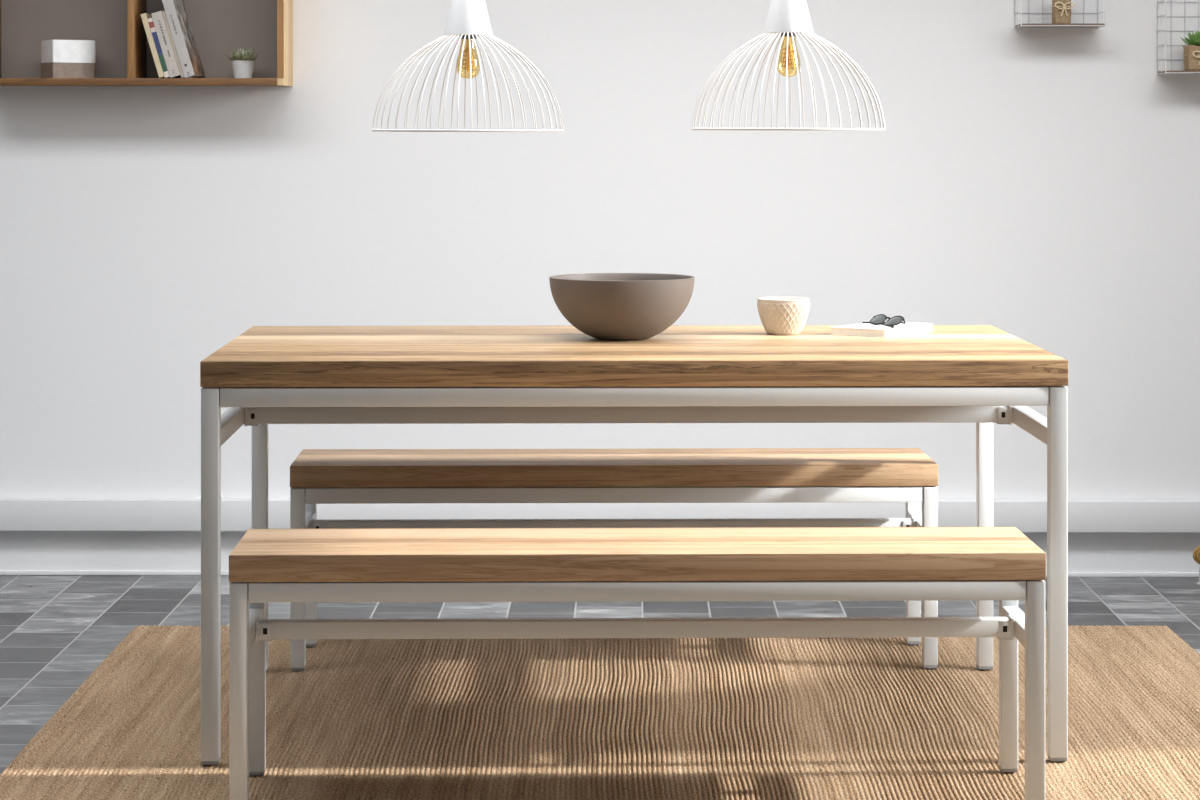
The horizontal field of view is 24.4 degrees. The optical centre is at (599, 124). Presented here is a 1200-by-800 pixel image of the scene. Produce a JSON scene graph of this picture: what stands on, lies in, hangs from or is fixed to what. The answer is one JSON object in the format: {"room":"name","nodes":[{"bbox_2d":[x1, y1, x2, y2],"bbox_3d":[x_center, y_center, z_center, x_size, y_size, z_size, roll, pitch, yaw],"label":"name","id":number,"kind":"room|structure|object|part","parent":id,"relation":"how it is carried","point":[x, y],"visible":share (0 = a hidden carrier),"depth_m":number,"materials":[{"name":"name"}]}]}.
{"room":"dining room","nodes":[
{"label":"dining room","id":0,"kind":"room"},
{"bbox_2d":[0,0,1199,571],"bbox_3d":[-0.276,-0.191,7.363,6.500,2.750,0.120,0,0,1],"label":"wall","id":1,"kind":"structure","parent":0,"point":[1040,187],"depth_m":7.30,"materials":[{"name":"white paint"}]},
{"bbox_2d":[0,0,292,85],"bbox_3d":[-1.200,-0.303,7.214,0.785,0.403,0.196,0,0,1],"label":"wall shelf","id":2,"kind":"object","parent":1,"relation":"attached to","point":[124,57],"visible":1,"depth_m":7.30,"materials":[{"name":"brown wood"}]},
{"bbox_2d":[41,40,95,77],"bbox_3d":[-1.377,-0.170,7.209,0.122,0.099,0.100,0,0,-30],"label":"storage box","id":3,"kind":"object","parent":2,"relation":"on","point":[59,58],"visible":0.94,"depth_m":7.17,"materials":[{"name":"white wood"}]},
{"bbox_3d":[-1.377,-0.190,7.209,0.122,0.058,0.100,0,0,-30],"label":"box lid","id":4,"kind":"part","parent":3,"relation":"part of","materials":[{"name":"white plastic"}]},
{"bbox_2d":[140,13,164,77],"bbox_3d":[-1.146,-0.204,7.181,0.061,0.167,0.120,0,0,1],"label":"book","id":5,"kind":"object","parent":2,"relation":"on","point":[145,16],"visible":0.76,"depth_m":7.12,"materials":[{"name":"white paper"}]},
{"bbox_2d":[148,18,169,77],"bbox_3d":[-1.130,-0.198,7.178,0.056,0.155,0.115,0,0,1],"label":"book","id":6,"kind":"object","parent":2,"relation":"on","point":[150,20],"visible":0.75,"depth_m":7.12,"materials":[{"name":"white paper"}]},
{"bbox_2d":[151,11,180,77],"bbox_3d":[-1.112,-0.207,7.183,0.075,0.172,0.126,0,0,1],"label":"book","id":7,"kind":"object","parent":2,"relation":"on","point":[159,23],"visible":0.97,"depth_m":7.12,"materials":[{"name":"white paper"}]},
{"bbox_2d":[162,11,184,77],"bbox_3d":[-1.093,-0.207,7.183,0.058,0.173,0.125,0,0,1],"label":"book","id":8,"kind":"object","parent":2,"relation":"on","point":[163,12],"visible":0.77,"depth_m":7.12,"materials":[{"name":"white paper"}]},
{"bbox_2d":[162,0,204,77],"bbox_3d":[-1.090,-0.261,7.213,0.107,0.281,0.187,0,0,1],"label":"book","id":9,"kind":"object","parent":2,"relation":"on","point":[175,10],"visible":0.96,"depth_m":7.12,"materials":[{"name":"white paper"}]},
{"bbox_2d":[225,47,257,77],"bbox_3d":[-0.930,-0.162,7.212,0.089,0.083,0.095,0,0,1],"label":"potted plant","id":10,"kind":"object","parent":2,"relation":"on","point":[242,62],"visible":0.98,"depth_m":7.19,"materials":[{"name":"grey plant"}]},
{"bbox_3d":[-0.926,-0.143,7.210,0.061,0.046,0.061,0,0,1],"label":"pot","id":11,"kind":"part","parent":10,"relation":"part of","materials":[{"name":"white ceramic"}]},
{"bbox_2d":[0,570,1198,576],"bbox_3d":[-0.351,1.178,7.301,6.350,0.012,0.006,0,0,1],"label":"baseboard","id":12,"kind":"structure","parent":1,"relation":"attached to","point":[2,572],"depth_m":7.31,"materials":[{"name":"white paint"}]},
{"bbox_2d":[0,498,1199,532],"bbox_3d":[-0.351,1.021,7.281,6.350,0.082,0.045,0,0,1],"label":"trim","id":13,"kind":"structure","parent":1,"relation":"attached to","point":[16,514],"depth_m":7.26,"materials":[{"name":"white paint"}]},
{"bbox_2d":[1015,0,1105,27],"bbox_3d":[1.195,-0.424,7.229,0.219,0.340,0.115,0,0,1],"label":"wire shelf","id":14,"kind":"object","parent":1,"relation":"attached to","point":[1048,25],"visible":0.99,"depth_m":7.19,"materials":[{"name":"white metal"}]},
{"bbox_2d":[1051,0,1074,22],"bbox_3d":[1.200,-0.304,7.223,0.054,0.084,0.060,0,0,-5],"label":"potted plant","id":15,"kind":"object","parent":14,"relation":"on","point":[1061,9],"visible":0.99,"depth_m":7.21,"materials":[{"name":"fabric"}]},
{"bbox_2d":[1157,0,1199,73],"bbox_3d":[1.568,-0.303,7.225,0.219,0.340,0.115,0,0,1],"label":"wire shelf","id":16,"kind":"object","parent":1,"relation":"attached to","point":[1161,16],"visible":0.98,"depth_m":7.23,"materials":[{"name":"white metal"}]},
{"bbox_2d":[1180,31,1199,69],"bbox_3d":[1.556,-0.193,7.223,0.088,0.104,0.091,0,0,-5],"label":"potted plant","id":17,"kind":"object","parent":16,"relation":"on","point":[1191,53],"visible":0.98,"depth_m":7.20,"materials":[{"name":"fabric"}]},
{"bbox_3d":[1.554,-0.174,7.223,0.066,0.066,0.066,0,0,-5],"label":"pot","id":18,"kind":"part","parent":17,"relation":"part of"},
{"bbox_2d":[0,575,1199,773],"bbox_3d":[-0.309,1.234,4.013,6.500,0.100,6.820,0,0,1],"label":"floor","id":19,"kind":"structure","parent":0,"point":[56,630],"depth_m":6.76,"materials":[{"name":"tile"}]},
{"bbox_2d":[0,625,1199,799],"bbox_3d":[0.123,1.180,5.232,2.436,0.007,2.664,0,0,0],"label":"jute rug","id":20,"kind":"object","parent":19,"relation":"on","point":[557,718],"visible":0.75,"depth_m":5.48,"materials":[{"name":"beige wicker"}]},
{"bbox_2d":[290,448,937,670],"bbox_3d":[0.029,0.955,6.153,1.400,0.442,0.310,0,0,-1],"label":"bench","id":21,"kind":"object","parent":20,"relation":"on","point":[661,475],"visible":0.73,"depth_m":6.01,"materials":[{"name":"brown wood"}]},
{"bbox_3d":[-0.652,0.976,6.003,0.031,0.386,0.031,0,0,-1],"label":"leg","id":22,"kind":"part","parent":21,"relation":"part of","materials":[{"name":"white metal"}]},
{"bbox_3d":[-0.654,0.889,6.141,0.029,0.031,0.246,0,0,-1],"label":"rail","id":23,"kind":"part","parent":21,"relation":"part of","materials":[{"name":"white metal"}]},
{"bbox_3d":[-0.657,0.976,6.280,0.031,0.386,0.031,0,0,-1],"label":"leg","id":24,"kind":"part","parent":21,"relation":"part of","materials":[{"name":"white metal"}]},
{"bbox_3d":[0.029,0.757,6.153,1.400,0.047,0.310,0,0,-1],"label":"seat","id":25,"kind":"part","parent":21,"relation":"part of","materials":[{"name":"brown wood"}]},
{"bbox_3d":[0.031,0.799,6.014,1.333,0.033,0.029,0,0,-1],"label":"long rail","id":26,"kind":"part","parent":21,"relation":"part of","materials":[{"name":"white metal"}]},
{"bbox_3d":[0.710,0.976,6.303,0.031,0.386,0.031,0,0,-1],"label":"leg","id":27,"kind":"part","parent":21,"relation":"part of","materials":[{"name":"white metal"}]},
{"bbox_3d":[0.712,0.889,6.165,0.029,0.031,0.246,0,0,-1],"label":"rail","id":28,"kind":"part","parent":21,"relation":"part of","materials":[{"name":"white metal"}]},
{"bbox_3d":[0.715,0.976,6.027,0.031,0.386,0.031,0,0,-1],"label":"leg","id":29,"kind":"part","parent":21,"relation":"part of","materials":[{"name":"white metal"}]},
{"bbox_2d":[200,325,1067,764],"bbox_3d":[0.058,0.805,5.570,1.600,0.742,0.900,0,0,-1],"label":"dining table","id":30,"kind":"object","parent":20,"relation":"on","point":[982,375],"visible":0.98,"depth_m":5.13,"materials":[{"name":"brown wood"}]},
{"bbox_3d":[-0.717,0.827,5.124,0.033,0.686,0.033,0,0,-1],"label":"leg","id":31,"kind":"part","parent":30,"relation":"part of","materials":[{"name":"white metal"}]},
{"bbox_3d":[-0.725,0.580,5.556,0.031,0.033,0.832,0,0,-1],"label":"rail","id":32,"kind":"part","parent":30,"relation":"part of","materials":[{"name":"white metal"}]},
{"bbox_3d":[-0.732,0.827,5.989,0.033,0.686,0.033,0,0,-1],"label":"leg","id":33,"kind":"part","parent":30,"relation":"part of","materials":[{"name":"white metal"}]},
{"bbox_2d":[549,273,694,339],"bbox_3d":[0.045,0.371,5.645,0.295,0.126,0.295,0,0,1],"label":"bowl","id":34,"kind":"object","parent":30,"relation":"on","point":[603,306],"visible":1,"depth_m":5.54,"materials":[{"name":"brown ceramic"}]},
{"bbox_3d":[0.065,0.501,5.138,1.529,0.035,0.031,0,0,-1],"label":"long rail","id":35,"kind":"part","parent":30,"relation":"part of","materials":[{"name":"white metal"}]},
{"bbox_2d":[757,297,809,334],"bbox_3d":[0.381,0.397,5.765,0.111,0.074,0.110,0,0,39],"label":"cup","id":36,"kind":"object","parent":30,"relation":"on","point":[778,315],"visible":1,"depth_m":5.73,"materials":[{"name":"white ceramic"}]},
{"bbox_2d":[830,323,932,336],"bbox_3d":[0.589,0.426,5.801,0.130,0.016,0.205,0,0,35],"label":"notebook","id":37,"kind":"object","parent":30,"relation":"on","point":[862,329],"visible":0.88,"depth_m":5.74,"materials":[{"name":"white paper"}]},
{"bbox_2d":[862,314,905,327],"bbox_3d":[0.589,0.406,5.757,0.039,0.023,0.103,0,0,-32],"label":"sunglasses","id":38,"kind":"object","parent":37,"relation":"on","point":[879,319],"visible":1,"depth_m":5.75,"materials":[{"name":"grey glass"}]},
{"bbox_3d":[0.832,0.827,6.016,0.033,0.686,0.033,0,0,-1],"label":"leg","id":39,"kind":"part","parent":30,"relation":"part of","materials":[{"name":"white metal"}]},
{"bbox_3d":[0.840,0.580,5.584,0.031,0.033,0.832,0,0,-1],"label":"rail","id":40,"kind":"part","parent":30,"relation":"part of","materials":[{"name":"white metal"}]},
{"bbox_3d":[0.847,0.827,5.151,0.033,0.686,0.033,0,0,-1],"label":"leg","id":41,"kind":"part","parent":30,"relation":"part of","materials":[{"name":"white metal"}]},
{"bbox_2d":[229,527,1045,799],"bbox_3d":[0.063,0.955,4.913,1.400,0.442,0.310,0,0,-1],"label":"bench","id":42,"kind":"object","parent":20,"relation":"on","point":[1003,564],"visible":1,"depth_m":4.77,"materials":[{"name":"brown wood"}]},
{"bbox_3d":[-0.618,0.976,4.763,0.031,0.386,0.031,0,0,-1],"label":"leg","id":43,"kind":"part","parent":42,"relation":"part of","materials":[{"name":"white metal"}]},
{"bbox_3d":[-0.620,0.889,4.901,0.029,0.031,0.246,0,0,-1],"label":"rail","id":44,"kind":"part","parent":42,"relation":"part of","materials":[{"name":"white metal"}]},
{"bbox_3d":[-0.623,0.976,5.040,0.031,0.386,0.031,0,0,-1],"label":"leg","id":45,"kind":"part","parent":42,"relation":"part of","materials":[{"name":"white metal"}]},
{"bbox_3d":[0.065,0.799,4.774,1.333,0.033,0.029,0,0,-1],"label":"long rail","id":46,"kind":"part","parent":42,"relation":"part of","materials":[{"name":"white metal"}]},
{"bbox_3d":[0.063,0.757,4.913,1.400,0.047,0.310,0,0,-1],"label":"seat","id":47,"kind":"part","parent":42,"relation":"part of","materials":[{"name":"brown wood"}]},
{"bbox_3d":[0.744,0.976,5.063,0.031,0.386,0.031,0,0,-1],"label":"leg","id":48,"kind":"part","parent":42,"relation":"part of","materials":[{"name":"white metal"}]},
{"bbox_3d":[0.746,0.889,4.925,0.029,0.031,0.246,0,0,-1],"label":"rail","id":49,"kind":"part","parent":42,"relation":"part of","materials":[{"name":"white metal"}]},
{"bbox_3d":[0.749,0.976,4.787,0.031,0.386,0.031,0,0,-1],"label":"leg","id":50,"kind":"part","parent":42,"relation":"part of","materials":[{"name":"white metal"}]},
{"bbox_2d":[1193,546,1199,584],"bbox_3d":[1.557,1.134,7.165,0.047,0.100,0.040,0,0,40],"label":"ornament","id":51,"kind":"object","parent":19,"relation":"on","point":[1196,553],"visible":1,"depth_m":7.16,"materials":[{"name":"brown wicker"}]},
{"bbox_3d":[-0.303,-1.616,4.613,6.500,0.100,5.620,0,0,1],"label":"ceiling","id":52,"kind":"structure","parent":0,"visible":0},
{"bbox_2d":[372,0,563,131],"bbox_3d":[-0.262,-0.776,5.560,0.385,1.579,0.385,0,0,-2],"label":"pendant lamp","id":53,"kind":"object","parent":52,"relation":"hanging from","point":[467,19],"visible":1,"depth_m":5.52,"materials":[{"name":"white metal"}]},
{"bbox_2d":[460,35,475,38],"bbox_3d":[-0.264,-0.196,5.560,0.042,0.047,0.042,0,0,-2],"label":"bulb socket","id":54,"kind":"object","parent":53,"relation":"attached to","point":[467,36],"depth_m":5.55,"materials":[{"name":"white metal"}]},
{"bbox_2d":[691,0,885,130],"bbox_3d":[0.374,-0.778,5.500,0.385,1.576,0.385,0,0,-1],"label":"pendant lamp","id":55,"kind":"object","parent":52,"relation":"hanging from","point":[785,18],"visible":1,"depth_m":5.46,"materials":[{"name":"white metal"}]},
{"bbox_2d":[781,33,795,36],"bbox_3d":[0.373,-0.198,5.500,0.042,0.047,0.042,0,0,-1],"label":"bulb socket","id":56,"kind":"object","parent":55,"relation":"attached to","point":[785,35],"depth_m":5.49,"materials":[{"name":"metal"}]}
]}

